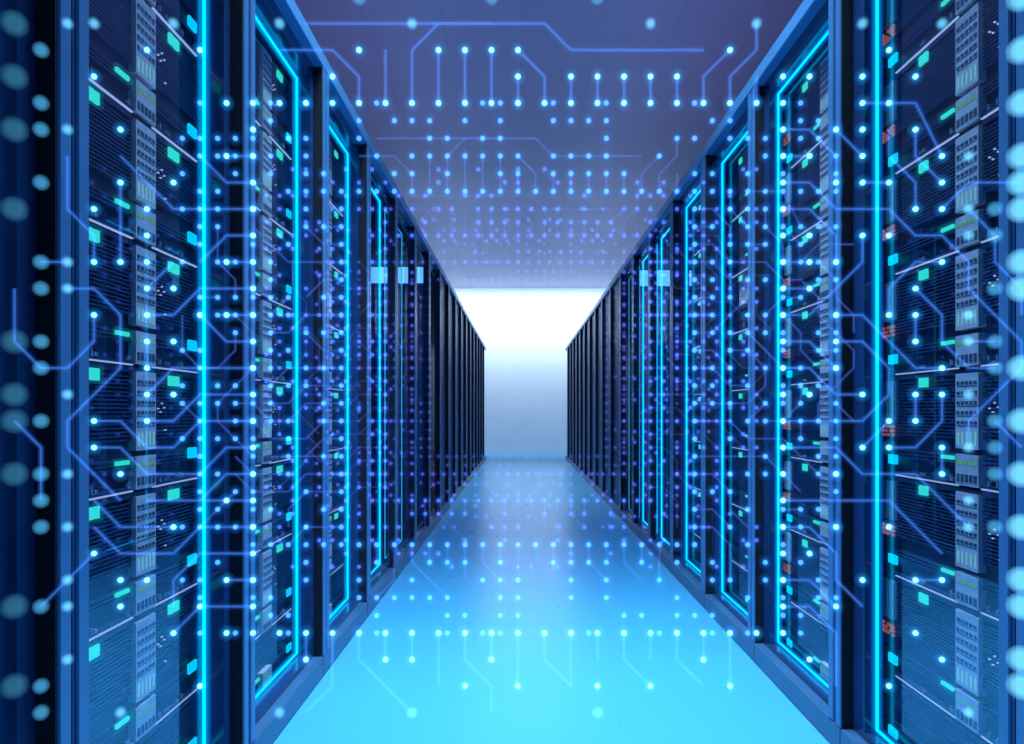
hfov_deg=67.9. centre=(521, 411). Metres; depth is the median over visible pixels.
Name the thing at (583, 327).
rack
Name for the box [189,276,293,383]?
server
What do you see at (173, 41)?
light
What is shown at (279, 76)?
light
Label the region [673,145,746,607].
rack
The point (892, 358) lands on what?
light
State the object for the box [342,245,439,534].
rack
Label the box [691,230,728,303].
server
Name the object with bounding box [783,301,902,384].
server
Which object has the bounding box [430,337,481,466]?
rack
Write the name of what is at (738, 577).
grille
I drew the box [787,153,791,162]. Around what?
light
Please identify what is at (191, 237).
light
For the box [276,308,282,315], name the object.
light
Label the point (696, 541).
grille
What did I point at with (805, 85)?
light
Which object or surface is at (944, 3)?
light
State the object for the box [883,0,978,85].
server
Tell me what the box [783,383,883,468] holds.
server
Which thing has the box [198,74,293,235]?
server
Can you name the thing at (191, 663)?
light
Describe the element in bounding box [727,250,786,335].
server
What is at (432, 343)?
rack
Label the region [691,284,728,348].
server
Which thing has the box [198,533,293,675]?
server
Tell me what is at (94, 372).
light
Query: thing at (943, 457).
light
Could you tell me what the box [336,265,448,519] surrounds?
rack
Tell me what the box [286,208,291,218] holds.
light
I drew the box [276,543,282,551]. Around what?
light
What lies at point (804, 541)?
light
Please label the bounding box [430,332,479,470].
rack
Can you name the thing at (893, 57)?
light
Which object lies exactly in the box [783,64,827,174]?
grille
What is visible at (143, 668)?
server
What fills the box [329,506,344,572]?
grille
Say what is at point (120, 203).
light
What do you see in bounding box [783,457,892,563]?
server
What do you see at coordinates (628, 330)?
rack
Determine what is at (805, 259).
grille
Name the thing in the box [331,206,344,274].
grille
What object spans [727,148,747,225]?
grille
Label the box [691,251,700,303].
grille
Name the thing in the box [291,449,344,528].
server
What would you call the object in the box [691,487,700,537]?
grille
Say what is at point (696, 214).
grille
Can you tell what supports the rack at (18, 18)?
on the floor
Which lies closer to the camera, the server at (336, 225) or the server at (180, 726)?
the server at (180, 726)
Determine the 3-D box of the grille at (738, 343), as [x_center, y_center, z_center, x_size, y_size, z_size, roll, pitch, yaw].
[1.018,-0.236,3.374,0.014,0.264,0.740,0,0,0]
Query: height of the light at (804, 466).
0.036 m
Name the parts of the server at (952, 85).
port panel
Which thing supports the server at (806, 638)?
in the rack at (818, 29)
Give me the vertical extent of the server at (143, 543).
0.268 m
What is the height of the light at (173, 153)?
0.036 m
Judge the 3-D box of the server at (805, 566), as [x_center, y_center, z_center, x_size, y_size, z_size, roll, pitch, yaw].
[1.282,0.580,2.574,0.557,0.268,0.740,0,0,0]
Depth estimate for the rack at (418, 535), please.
5.27 m
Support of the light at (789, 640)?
attached to the server at (806, 638)
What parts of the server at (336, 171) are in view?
port panel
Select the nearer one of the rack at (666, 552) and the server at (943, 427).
the server at (943, 427)
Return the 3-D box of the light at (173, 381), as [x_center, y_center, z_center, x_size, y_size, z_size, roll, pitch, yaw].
[-0.835,-0.074,1.825,0.010,0.036,0.061,0,0,0]
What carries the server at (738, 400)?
in the rack at (741, 126)
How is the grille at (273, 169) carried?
attached to the server at (273, 168)
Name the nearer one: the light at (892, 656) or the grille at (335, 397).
the light at (892, 656)
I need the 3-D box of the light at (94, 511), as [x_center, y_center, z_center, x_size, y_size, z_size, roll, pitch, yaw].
[-0.835,0.198,1.482,0.010,0.036,0.049,0,0,0]
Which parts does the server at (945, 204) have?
port panel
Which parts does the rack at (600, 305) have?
door, roof panel, floor panel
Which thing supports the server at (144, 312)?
in the rack at (62, 25)
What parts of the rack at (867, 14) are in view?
door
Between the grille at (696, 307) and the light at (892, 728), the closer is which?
the light at (892, 728)
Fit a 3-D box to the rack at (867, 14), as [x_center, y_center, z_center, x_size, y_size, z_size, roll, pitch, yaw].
[1.405,-0.175,1.758,1.000,2.300,0.803,0,0,0]
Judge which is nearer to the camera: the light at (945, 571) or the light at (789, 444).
the light at (945, 571)
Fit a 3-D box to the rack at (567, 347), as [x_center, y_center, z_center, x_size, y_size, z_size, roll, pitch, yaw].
[1.405,-0.175,15.358,1.000,2.300,0.803,0,0,0]
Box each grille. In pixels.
[255,36,293,161]
[255,122,293,235]
[255,209,293,309]
[255,295,293,383]
[255,381,293,464]
[255,460,293,551]
[255,533,293,637]
[255,608,293,685]
[329,265,344,332]
[329,327,344,389]
[329,390,344,449]
[329,449,344,510]
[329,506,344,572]
[329,565,343,606]
[331,145,344,217]
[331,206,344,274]
[691,203,700,257]
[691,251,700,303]
[691,299,700,348]
[691,347,700,394]
[691,395,700,441]
[691,441,700,489]
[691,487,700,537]
[691,533,700,570]
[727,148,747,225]
[727,209,747,280]
[727,269,747,335]
[727,330,747,390]
[727,390,747,448]
[727,447,747,509]
[727,503,747,570]
[727,558,747,612]
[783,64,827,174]
[783,139,827,244]
[783,219,827,314]
[783,301,827,384]
[783,383,827,460]
[783,457,827,540]
[783,527,827,620]
[783,598,827,674]
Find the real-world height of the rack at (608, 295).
2.300 m
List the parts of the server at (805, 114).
port panel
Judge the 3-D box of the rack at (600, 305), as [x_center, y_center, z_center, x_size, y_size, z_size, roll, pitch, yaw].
[1.405,-0.175,8.958,1.000,2.300,0.803,0,0,0]
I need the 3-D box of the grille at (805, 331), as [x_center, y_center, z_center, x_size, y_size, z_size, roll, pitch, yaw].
[1.018,-0.236,2.574,0.014,0.264,0.740,0,0,0]
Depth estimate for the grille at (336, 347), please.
3.45 m
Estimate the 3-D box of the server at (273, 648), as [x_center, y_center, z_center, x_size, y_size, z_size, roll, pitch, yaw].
[-1.107,0.818,2.421,0.557,0.192,0.740,0,0,0]
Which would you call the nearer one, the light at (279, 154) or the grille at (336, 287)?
the light at (279, 154)
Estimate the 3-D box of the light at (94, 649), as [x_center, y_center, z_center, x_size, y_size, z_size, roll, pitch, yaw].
[-0.835,0.469,1.482,0.010,0.036,0.049,0,0,0]
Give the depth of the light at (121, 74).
1.59 m
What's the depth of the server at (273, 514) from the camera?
2.52 m
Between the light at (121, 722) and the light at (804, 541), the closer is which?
the light at (121, 722)
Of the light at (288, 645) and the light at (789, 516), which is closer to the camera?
the light at (288, 645)
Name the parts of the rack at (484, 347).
panel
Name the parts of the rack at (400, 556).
roof panel, floor panel, door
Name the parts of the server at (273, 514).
port panel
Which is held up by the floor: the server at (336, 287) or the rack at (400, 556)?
the rack at (400, 556)
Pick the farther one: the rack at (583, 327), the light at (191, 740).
the rack at (583, 327)
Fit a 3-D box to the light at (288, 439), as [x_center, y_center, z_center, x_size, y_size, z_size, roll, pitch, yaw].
[-0.836,0.103,2.727,0.008,0.027,0.044,0,0,0]
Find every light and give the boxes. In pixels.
[89,86,99,104]
[89,227,99,242]
[89,367,99,380]
[89,506,99,520]
[89,644,99,660]
[115,67,129,80]
[115,198,129,208]
[115,330,129,336]
[115,460,129,465]
[115,588,129,597]
[115,716,129,728]
[168,32,179,51]
[168,147,179,162]
[168,261,179,274]
[168,376,179,386]
[168,488,179,499]
[168,600,179,614]
[187,15,196,33]
[187,123,196,139]
[187,231,196,245]
[187,339,196,350]
[187,447,196,457]
[187,553,196,566]
[187,659,196,674]
[188,737,196,743]
[276,70,282,82]
[276,149,282,160]
[276,228,282,237]
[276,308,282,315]
[276,387,282,393]
[276,465,282,472]
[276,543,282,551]
[286,132,291,143]
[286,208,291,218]
[286,285,291,293]
[286,361,291,368]
[286,437,291,444]
[286,512,291,520]
[286,587,291,596]
[286,642,291,652]
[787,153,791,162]
[787,225,791,234]
[787,298,791,305]
[787,370,791,377]
[787,442,791,449]
[787,514,791,521]
[787,585,791,594]
[787,638,791,647]
[802,81,807,91]
[802,158,807,167]
[802,235,807,243]
[802,311,807,318]
[802,388,807,394]
[802,464,807,470]
[802,539,807,547]
[888,52,897,67]
[888,153,897,166]
[888,253,897,265]
[888,354,897,364]
[888,454,897,464]
[888,553,897,564]
[888,652,897,665]
[888,724,897,739]
[918,51,928,66]
[918,160,928,173]
[918,269,928,280]
[918,378,928,387]
[918,485,928,495]
[918,592,928,604]
[941,0,949,6]
[941,108,954,119]
[941,224,954,232]
[941,340,954,344]
[941,455,954,459]
[941,567,954,575]
[941,680,954,690]
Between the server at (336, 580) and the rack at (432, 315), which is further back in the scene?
the rack at (432, 315)
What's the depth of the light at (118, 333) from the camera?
1.59 m
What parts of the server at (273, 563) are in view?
port panel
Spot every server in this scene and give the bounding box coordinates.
[89,0,201,164]
[89,82,201,268]
[89,222,201,372]
[89,362,201,500]
[89,479,201,640]
[89,582,201,743]
[133,687,201,743]
[144,0,201,60]
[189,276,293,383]
[197,460,293,574]
[198,0,293,161]
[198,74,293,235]
[198,175,293,309]
[198,379,293,473]
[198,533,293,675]
[198,608,293,743]
[284,314,344,390]
[291,97,344,217]
[291,169,344,274]
[291,241,344,332]
[291,386,344,456]
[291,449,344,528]
[291,506,344,601]
[291,565,343,654]
[691,176,728,257]
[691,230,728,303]
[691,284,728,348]
[691,338,735,394]
[691,393,728,445]
[691,441,729,499]
[691,487,729,553]
[691,533,728,593]
[727,113,785,225]
[727,181,785,280]
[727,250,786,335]
[727,319,797,390]
[727,387,785,454]
[727,447,789,522]
[727,503,785,591]
[727,558,785,641]
[783,49,883,174]
[783,137,883,244]
[783,219,885,314]
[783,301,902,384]
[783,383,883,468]
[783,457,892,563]
[783,527,883,656]
[783,598,884,725]
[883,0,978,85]
[883,0,998,182]
[883,111,998,278]
[883,238,998,374]
[883,366,998,492]
[883,474,998,620]
[883,570,998,743]
[883,668,989,743]
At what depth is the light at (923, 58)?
1.91 m
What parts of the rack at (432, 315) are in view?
roof panel, floor panel, door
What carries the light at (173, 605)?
attached to the server at (143, 668)
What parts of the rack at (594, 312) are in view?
door, roof panel, floor panel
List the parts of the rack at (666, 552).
door, floor panel, roof panel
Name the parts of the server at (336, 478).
port panel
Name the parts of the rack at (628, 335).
door, panel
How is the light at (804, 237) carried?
attached to the server at (805, 258)
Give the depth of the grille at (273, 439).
2.57 m
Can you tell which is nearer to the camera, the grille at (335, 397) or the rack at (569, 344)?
the grille at (335, 397)
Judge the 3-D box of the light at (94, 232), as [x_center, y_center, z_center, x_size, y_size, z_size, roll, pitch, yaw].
[-0.835,-0.345,1.482,0.010,0.036,0.049,0,0,0]
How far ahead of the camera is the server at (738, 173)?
3.55 m
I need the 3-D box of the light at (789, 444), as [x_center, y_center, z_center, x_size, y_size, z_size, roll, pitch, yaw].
[1.010,0.129,2.868,0.008,0.026,0.044,0,0,0]
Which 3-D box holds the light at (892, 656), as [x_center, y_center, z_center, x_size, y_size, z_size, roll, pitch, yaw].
[1.010,0.671,2.068,0.008,0.026,0.044,0,0,0]
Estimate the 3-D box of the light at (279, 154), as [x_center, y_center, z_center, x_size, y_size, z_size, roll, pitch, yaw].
[-0.835,-0.888,2.626,0.010,0.036,0.061,0,0,0]
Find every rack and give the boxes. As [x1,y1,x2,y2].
[0,0,36,743]
[37,0,230,743]
[231,0,322,743]
[272,54,366,675]
[329,133,394,616]
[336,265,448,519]
[342,184,414,579]
[342,220,428,552]
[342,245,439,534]
[430,281,455,507]
[430,294,460,498]
[430,303,465,491]
[430,312,469,484]
[430,319,473,479]
[430,326,476,474]
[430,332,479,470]
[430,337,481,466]
[430,341,483,463]
[434,345,485,460]
[565,345,568,460]
[568,342,571,462]
[570,338,628,466]
[573,333,631,469]
[576,328,631,473]
[580,322,631,477]
[584,314,631,483]
[589,306,631,489]
[595,296,631,497]
[602,284,631,505]
[610,268,693,517]
[621,250,692,530]
[633,225,692,548]
[650,192,700,573]
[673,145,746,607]
[705,74,807,660]
[754,0,883,743]
[841,0,1023,743]
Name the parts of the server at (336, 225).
port panel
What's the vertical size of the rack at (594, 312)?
2.300 m
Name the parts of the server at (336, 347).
port panel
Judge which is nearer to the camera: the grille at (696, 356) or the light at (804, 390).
the light at (804, 390)
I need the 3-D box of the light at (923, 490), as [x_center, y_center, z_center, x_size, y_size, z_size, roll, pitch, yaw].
[1.010,0.198,1.913,0.010,0.036,0.049,0,0,0]
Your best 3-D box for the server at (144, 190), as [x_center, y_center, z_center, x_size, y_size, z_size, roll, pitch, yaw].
[-1.107,-0.506,1.621,0.557,0.268,0.740,0,0,0]
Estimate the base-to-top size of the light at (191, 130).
0.027 m
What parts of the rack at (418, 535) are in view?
floor panel, roof panel, door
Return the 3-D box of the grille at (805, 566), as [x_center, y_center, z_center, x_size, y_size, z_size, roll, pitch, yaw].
[1.018,0.578,2.574,0.014,0.264,0.740,0,0,0]
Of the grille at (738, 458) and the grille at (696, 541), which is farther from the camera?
the grille at (696, 541)
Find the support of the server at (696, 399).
in the rack at (697, 179)
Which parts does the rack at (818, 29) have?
door, roof panel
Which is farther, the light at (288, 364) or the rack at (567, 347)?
the rack at (567, 347)
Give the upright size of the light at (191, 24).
0.027 m
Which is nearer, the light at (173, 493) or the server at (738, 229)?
the light at (173, 493)
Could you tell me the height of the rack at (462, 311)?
2.300 m
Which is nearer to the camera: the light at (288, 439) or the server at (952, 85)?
the server at (952, 85)
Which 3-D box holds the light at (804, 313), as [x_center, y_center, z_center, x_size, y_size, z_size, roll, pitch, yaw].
[1.010,-0.345,2.712,0.010,0.036,0.049,0,0,0]
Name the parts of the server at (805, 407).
port panel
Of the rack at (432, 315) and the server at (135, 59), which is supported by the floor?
the rack at (432, 315)
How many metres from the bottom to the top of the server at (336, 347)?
0.268 m
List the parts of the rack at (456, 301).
roof panel, floor panel, door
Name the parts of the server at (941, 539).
port panel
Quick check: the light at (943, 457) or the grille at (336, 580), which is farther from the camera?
the grille at (336, 580)
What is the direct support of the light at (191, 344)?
attached to the server at (144, 312)
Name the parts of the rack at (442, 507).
roof panel, floor panel, door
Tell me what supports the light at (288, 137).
attached to the server at (273, 92)
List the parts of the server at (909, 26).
port panel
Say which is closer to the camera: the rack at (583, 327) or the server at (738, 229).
the server at (738, 229)
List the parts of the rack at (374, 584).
roof panel, floor panel, door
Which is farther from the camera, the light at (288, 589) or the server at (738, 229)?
the server at (738, 229)
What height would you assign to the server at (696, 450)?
0.268 m
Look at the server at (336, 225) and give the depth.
3.42 m
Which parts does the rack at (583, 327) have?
door, roof panel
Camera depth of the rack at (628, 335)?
13.05 m
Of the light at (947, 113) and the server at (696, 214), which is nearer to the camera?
the light at (947, 113)
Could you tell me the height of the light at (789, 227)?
0.026 m
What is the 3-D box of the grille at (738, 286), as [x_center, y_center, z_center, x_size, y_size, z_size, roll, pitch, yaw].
[1.018,-0.508,3.374,0.014,0.264,0.740,0,0,0]
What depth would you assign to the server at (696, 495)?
4.39 m
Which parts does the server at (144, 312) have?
port panel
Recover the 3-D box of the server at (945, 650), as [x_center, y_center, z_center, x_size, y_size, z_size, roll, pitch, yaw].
[1.282,0.580,1.774,0.557,0.268,0.740,0,0,0]
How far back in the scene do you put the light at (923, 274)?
1.91 m
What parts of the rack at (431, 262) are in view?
roof panel, floor panel, door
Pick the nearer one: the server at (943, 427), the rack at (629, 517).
the server at (943, 427)
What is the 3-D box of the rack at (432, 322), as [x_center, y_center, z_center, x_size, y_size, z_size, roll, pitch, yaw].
[-1.230,-0.175,11.198,1.000,2.300,0.803,0,0,0]
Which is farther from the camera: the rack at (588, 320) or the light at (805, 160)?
the rack at (588, 320)
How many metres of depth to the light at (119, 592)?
1.59 m
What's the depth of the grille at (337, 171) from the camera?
3.46 m
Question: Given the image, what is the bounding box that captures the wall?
[453,288,605,451]
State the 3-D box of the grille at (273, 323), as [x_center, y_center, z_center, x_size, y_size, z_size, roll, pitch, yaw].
[-0.843,-0.236,2.421,0.014,0.264,0.740,0,0,0]
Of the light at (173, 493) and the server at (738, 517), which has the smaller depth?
the light at (173, 493)
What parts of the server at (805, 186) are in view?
port panel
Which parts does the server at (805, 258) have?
port panel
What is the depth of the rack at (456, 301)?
8.74 m
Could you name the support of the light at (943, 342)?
attached to the server at (942, 315)
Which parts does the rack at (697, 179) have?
door, roof panel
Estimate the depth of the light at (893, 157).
2.07 m
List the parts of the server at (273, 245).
port panel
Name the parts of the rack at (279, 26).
roof panel, door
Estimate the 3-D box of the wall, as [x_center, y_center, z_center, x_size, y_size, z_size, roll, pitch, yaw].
[0.000,-1.005,18.400,12.000,3.960,0.200,0,0,0]
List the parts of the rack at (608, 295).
door, roof panel, floor panel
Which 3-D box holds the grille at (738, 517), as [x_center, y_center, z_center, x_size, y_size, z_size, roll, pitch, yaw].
[1.018,0.578,3.374,0.014,0.264,0.740,0,0,0]
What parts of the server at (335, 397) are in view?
port panel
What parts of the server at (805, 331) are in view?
port panel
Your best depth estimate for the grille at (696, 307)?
4.42 m
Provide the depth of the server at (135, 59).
1.68 m
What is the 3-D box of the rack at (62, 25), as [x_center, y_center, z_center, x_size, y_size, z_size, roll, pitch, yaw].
[-1.230,-0.175,1.598,1.000,2.300,0.803,0,0,0]
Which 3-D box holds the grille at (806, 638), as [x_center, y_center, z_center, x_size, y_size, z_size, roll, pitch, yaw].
[1.018,0.816,2.574,0.014,0.188,0.740,0,0,0]
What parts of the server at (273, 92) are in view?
port panel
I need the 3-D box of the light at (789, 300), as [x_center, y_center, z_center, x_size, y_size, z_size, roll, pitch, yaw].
[1.010,-0.414,2.868,0.008,0.026,0.044,0,0,0]
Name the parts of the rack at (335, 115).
roof panel, door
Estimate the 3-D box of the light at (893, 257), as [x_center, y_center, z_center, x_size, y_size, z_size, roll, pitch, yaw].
[1.010,-0.414,2.068,0.008,0.026,0.044,0,0,0]
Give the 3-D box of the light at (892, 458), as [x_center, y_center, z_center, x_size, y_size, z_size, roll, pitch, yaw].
[1.010,0.129,2.068,0.008,0.026,0.044,0,0,0]
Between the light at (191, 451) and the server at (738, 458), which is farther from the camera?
the server at (738, 458)
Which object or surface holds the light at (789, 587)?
attached to the server at (805, 566)
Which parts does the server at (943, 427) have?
port panel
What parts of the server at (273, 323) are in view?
port panel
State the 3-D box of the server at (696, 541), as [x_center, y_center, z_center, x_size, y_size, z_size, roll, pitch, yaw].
[1.282,0.818,4.174,0.557,0.192,0.740,0,0,0]
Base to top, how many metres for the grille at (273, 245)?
0.264 m
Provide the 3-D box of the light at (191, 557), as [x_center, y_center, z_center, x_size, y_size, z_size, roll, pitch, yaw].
[-0.836,0.374,1.927,0.008,0.027,0.044,0,0,0]
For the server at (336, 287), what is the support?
in the rack at (335, 115)
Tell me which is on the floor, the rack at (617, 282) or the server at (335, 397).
the rack at (617, 282)
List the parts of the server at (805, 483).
port panel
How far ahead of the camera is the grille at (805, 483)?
2.71 m
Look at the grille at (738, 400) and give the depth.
3.57 m
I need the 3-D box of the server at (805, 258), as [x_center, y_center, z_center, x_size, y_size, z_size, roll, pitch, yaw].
[1.282,-0.506,2.574,0.557,0.268,0.740,0,0,0]
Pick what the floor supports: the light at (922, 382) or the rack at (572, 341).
the rack at (572, 341)
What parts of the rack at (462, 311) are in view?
roof panel, floor panel, door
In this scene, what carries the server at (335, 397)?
in the rack at (335, 115)
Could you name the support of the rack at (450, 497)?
on the floor
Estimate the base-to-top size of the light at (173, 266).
0.036 m
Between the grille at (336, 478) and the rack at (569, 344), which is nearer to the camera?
the grille at (336, 478)
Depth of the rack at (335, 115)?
3.02 m
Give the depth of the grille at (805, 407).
2.71 m
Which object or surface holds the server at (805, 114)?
in the rack at (818, 29)
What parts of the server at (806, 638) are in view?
port panel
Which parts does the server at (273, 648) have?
port panel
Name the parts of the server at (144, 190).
port panel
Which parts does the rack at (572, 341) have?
door, panel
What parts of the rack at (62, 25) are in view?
door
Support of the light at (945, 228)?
attached to the server at (945, 204)
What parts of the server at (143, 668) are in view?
port panel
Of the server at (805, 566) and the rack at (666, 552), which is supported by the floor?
the rack at (666, 552)
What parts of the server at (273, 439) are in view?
port panel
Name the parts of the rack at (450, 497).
roof panel, floor panel, door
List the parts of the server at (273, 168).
port panel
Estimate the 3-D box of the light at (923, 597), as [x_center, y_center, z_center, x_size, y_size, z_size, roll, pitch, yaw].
[1.010,0.469,1.913,0.010,0.036,0.049,0,0,0]
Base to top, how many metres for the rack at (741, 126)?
2.300 m
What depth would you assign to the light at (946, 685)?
1.81 m
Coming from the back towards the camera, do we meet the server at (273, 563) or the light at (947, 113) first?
the server at (273, 563)
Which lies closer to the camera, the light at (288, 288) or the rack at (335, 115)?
the light at (288, 288)
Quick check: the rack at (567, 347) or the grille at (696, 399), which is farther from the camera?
the rack at (567, 347)
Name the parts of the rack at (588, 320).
door, roof panel, floor panel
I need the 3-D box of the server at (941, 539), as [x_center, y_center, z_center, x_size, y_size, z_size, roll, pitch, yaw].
[1.282,0.309,1.774,0.557,0.268,0.740,0,0,0]
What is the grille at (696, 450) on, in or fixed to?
attached to the server at (696, 450)
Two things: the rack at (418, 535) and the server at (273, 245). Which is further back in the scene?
the rack at (418, 535)
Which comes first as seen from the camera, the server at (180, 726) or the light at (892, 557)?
the server at (180, 726)
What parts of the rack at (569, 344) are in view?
door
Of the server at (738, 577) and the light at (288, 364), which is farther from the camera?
the server at (738, 577)
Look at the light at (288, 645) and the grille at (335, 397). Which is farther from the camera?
the grille at (335, 397)
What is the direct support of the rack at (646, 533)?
on the floor
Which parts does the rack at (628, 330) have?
door, roof panel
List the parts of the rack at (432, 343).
panel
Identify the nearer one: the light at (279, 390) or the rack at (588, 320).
the light at (279, 390)
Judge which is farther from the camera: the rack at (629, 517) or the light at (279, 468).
the rack at (629, 517)
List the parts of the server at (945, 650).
port panel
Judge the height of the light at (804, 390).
0.036 m
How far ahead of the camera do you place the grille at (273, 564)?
2.57 m
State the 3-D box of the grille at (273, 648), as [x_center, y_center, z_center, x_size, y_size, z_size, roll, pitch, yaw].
[-0.843,0.816,2.421,0.014,0.188,0.740,0,0,0]
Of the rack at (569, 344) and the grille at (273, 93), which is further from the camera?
the rack at (569, 344)
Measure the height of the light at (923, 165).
0.036 m
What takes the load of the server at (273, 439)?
in the rack at (279, 26)
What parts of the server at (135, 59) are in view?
port panel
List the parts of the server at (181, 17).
port panel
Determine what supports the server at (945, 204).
in the rack at (867, 14)
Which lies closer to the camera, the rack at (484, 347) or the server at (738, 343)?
the server at (738, 343)
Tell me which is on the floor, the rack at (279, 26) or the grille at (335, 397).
the rack at (279, 26)
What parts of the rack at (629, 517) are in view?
door, roof panel, floor panel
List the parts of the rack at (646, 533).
door, floor panel, roof panel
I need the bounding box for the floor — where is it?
[272,452,830,743]
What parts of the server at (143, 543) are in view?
port panel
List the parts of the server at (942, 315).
port panel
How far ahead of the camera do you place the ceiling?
7.40 m
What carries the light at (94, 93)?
attached to the server at (144, 190)
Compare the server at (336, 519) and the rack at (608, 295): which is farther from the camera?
the rack at (608, 295)
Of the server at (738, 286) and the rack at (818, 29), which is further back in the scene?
the server at (738, 286)
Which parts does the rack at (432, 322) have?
roof panel, door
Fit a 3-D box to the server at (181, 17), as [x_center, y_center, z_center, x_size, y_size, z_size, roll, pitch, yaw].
[-1.107,-1.049,1.621,0.557,0.268,0.740,0,0,0]
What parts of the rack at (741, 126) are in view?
door, roof panel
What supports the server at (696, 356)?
in the rack at (697, 179)
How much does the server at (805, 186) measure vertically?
0.268 m
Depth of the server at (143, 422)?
1.65 m
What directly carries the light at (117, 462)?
attached to the server at (143, 422)
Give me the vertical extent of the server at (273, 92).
0.268 m
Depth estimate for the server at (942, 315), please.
1.83 m
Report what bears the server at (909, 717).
in the rack at (867, 14)
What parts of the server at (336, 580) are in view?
port panel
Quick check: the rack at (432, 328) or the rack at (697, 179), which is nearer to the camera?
the rack at (697, 179)
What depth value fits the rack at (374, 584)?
3.65 m
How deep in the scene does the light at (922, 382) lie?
1.91 m
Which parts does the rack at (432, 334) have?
door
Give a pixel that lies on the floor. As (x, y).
(531, 612)
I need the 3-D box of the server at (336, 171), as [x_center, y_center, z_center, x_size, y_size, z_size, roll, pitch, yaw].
[-1.107,-1.049,3.221,0.557,0.268,0.740,0,0,0]
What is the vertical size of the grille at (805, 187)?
0.264 m
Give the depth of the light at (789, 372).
2.86 m
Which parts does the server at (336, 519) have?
port panel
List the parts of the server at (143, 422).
port panel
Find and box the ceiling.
[294,0,803,287]
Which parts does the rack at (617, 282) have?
door, floor panel, roof panel, panel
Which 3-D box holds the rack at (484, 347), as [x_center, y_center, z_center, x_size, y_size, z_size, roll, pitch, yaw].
[-1.230,-0.175,15.198,1.000,2.300,0.803,0,0,0]
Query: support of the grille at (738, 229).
attached to the server at (738, 229)
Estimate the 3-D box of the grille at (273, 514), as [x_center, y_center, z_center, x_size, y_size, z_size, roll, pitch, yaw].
[-0.843,0.307,2.421,0.014,0.264,0.740,0,0,0]
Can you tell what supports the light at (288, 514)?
attached to the server at (273, 514)
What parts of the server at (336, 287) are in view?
port panel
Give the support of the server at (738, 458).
in the rack at (741, 126)
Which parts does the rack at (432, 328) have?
roof panel, door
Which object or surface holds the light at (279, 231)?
attached to the server at (273, 245)
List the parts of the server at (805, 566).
port panel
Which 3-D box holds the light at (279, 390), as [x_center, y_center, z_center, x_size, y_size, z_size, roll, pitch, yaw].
[-0.835,-0.074,2.626,0.010,0.036,0.061,0,0,0]

